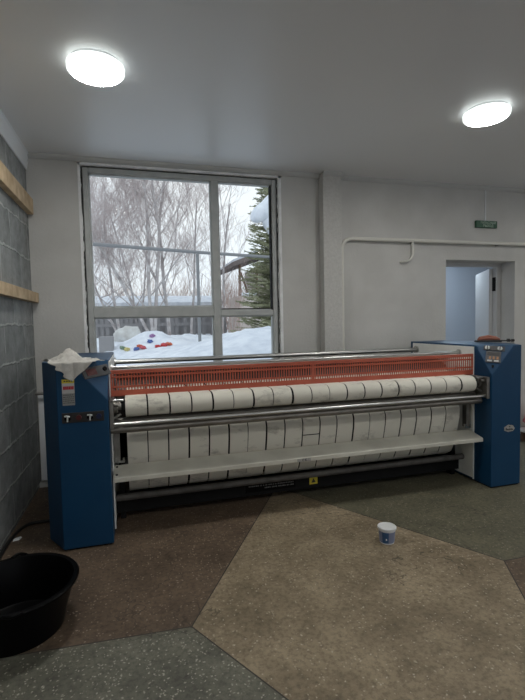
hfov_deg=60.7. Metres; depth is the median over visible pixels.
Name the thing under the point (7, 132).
trim
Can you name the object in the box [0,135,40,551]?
wall
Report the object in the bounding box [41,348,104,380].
rag
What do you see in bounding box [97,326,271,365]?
snow ground
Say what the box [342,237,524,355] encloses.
pipe
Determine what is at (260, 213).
fir tree
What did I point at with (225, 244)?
bare tree
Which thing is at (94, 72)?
diffuser
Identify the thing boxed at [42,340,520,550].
flatwork ironer
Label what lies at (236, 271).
shrub
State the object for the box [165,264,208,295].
shrub
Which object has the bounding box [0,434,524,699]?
floor
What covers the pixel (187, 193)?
bare tree
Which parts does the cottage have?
porch post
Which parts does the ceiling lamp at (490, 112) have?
backing plate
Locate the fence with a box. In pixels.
[96,317,228,337]
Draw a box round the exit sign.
[475,220,496,228]
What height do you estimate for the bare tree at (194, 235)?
9.838 m
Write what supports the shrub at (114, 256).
on the snow ground
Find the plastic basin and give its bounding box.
[0,552,78,657]
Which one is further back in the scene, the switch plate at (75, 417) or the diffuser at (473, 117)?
the diffuser at (473, 117)
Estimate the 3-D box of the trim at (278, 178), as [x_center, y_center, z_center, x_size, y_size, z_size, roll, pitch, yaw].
[-0.773,-0.782,4.623,2.025,2.082,0.104,-2,4,-15]
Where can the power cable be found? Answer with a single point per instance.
(12, 537)
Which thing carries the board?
on the floor
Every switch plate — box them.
[62,411,103,423]
[483,345,504,351]
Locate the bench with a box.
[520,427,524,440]
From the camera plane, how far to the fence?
21.43 m
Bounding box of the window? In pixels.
[80,166,279,361]
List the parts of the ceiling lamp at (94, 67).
backing plate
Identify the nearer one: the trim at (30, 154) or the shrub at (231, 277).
the trim at (30, 154)
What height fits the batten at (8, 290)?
0.090 m
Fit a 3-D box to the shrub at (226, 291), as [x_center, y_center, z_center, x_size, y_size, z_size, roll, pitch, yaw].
[-1.096,-2.085,16.653,1.227,3.518,1.977,-3,4,-33]
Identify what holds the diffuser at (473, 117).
attached to the ceiling lamp at (490, 112)
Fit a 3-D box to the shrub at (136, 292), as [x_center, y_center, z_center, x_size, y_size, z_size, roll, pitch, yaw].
[-6.418,-3.103,26.460,3.607,4.207,2.388,-4,5,-43]
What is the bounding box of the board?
[38,395,47,479]
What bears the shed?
on the snow ground
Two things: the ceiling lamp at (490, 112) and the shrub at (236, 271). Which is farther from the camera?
the shrub at (236, 271)
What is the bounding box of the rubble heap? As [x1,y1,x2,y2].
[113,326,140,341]
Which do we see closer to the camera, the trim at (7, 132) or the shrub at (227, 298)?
the trim at (7, 132)
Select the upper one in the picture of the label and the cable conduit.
the cable conduit
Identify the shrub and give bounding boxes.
[94,275,122,295]
[105,256,153,295]
[130,269,172,295]
[140,271,191,295]
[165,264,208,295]
[195,277,234,302]
[201,257,247,329]
[221,246,248,332]
[221,271,244,297]
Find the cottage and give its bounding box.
[221,251,269,331]
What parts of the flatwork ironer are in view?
panel, chain, panel, support leg, backing plate, rod, panel, support leg, chain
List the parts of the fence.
rail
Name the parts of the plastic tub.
lid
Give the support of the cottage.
on the snow ground
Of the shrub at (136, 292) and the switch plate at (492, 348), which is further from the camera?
the shrub at (136, 292)
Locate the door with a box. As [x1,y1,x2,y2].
[446,262,500,342]
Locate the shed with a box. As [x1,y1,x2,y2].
[95,296,211,336]
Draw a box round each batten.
[0,160,33,214]
[0,281,38,302]
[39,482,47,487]
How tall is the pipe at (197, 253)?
2.554 m
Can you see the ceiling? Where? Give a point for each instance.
(385, 89)
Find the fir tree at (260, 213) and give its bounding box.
[230,187,270,332]
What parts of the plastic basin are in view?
handle, handle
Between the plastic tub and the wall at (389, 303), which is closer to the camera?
the plastic tub
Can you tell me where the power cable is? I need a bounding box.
[0,519,49,558]
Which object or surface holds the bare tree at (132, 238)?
on the snow ground
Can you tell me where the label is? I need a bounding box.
[379,530,394,544]
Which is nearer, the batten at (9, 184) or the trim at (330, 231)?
the batten at (9, 184)
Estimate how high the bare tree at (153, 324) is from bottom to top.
12.920 m
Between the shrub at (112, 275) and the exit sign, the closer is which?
the exit sign
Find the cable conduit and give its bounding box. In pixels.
[484,190,485,220]
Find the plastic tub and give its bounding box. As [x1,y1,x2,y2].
[377,522,395,544]
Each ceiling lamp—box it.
[66,48,124,86]
[463,100,510,126]
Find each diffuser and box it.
[69,59,121,85]
[465,109,508,126]
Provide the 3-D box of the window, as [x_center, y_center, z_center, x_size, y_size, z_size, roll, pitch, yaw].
[-0.784,-0.779,4.644,1.990,2.075,0.087,-2,4,-15]
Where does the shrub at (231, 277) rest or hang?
on the snow ground
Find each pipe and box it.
[93,242,268,341]
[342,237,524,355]
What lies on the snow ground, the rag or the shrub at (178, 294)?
the shrub at (178, 294)
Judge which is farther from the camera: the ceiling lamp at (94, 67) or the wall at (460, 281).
the wall at (460, 281)
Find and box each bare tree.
[90,176,170,330]
[90,176,249,330]
[90,177,160,305]
[90,177,190,327]
[113,179,204,334]
[154,183,236,333]
[181,183,254,333]
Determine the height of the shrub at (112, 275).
3.721 m
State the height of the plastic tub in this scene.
0.111 m
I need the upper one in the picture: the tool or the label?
the tool
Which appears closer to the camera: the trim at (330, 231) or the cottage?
the trim at (330, 231)
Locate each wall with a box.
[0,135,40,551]
[26,158,524,481]
[446,267,491,341]
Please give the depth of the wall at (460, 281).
8.11 m
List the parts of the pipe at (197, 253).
post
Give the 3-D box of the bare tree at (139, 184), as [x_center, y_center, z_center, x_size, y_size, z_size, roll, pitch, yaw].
[-6.237,-4.973,16.489,5.240,9.559,5.109,-1,3,0]
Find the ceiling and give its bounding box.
[0,0,524,188]
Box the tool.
[474,335,514,341]
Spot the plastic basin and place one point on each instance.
(35, 588)
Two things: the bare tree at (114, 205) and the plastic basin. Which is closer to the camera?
the plastic basin
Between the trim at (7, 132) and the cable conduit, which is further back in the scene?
the cable conduit
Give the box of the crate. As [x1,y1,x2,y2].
[99,336,113,351]
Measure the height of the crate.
0.420 m
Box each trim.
[0,109,27,169]
[27,152,524,192]
[77,162,283,358]
[319,172,342,356]

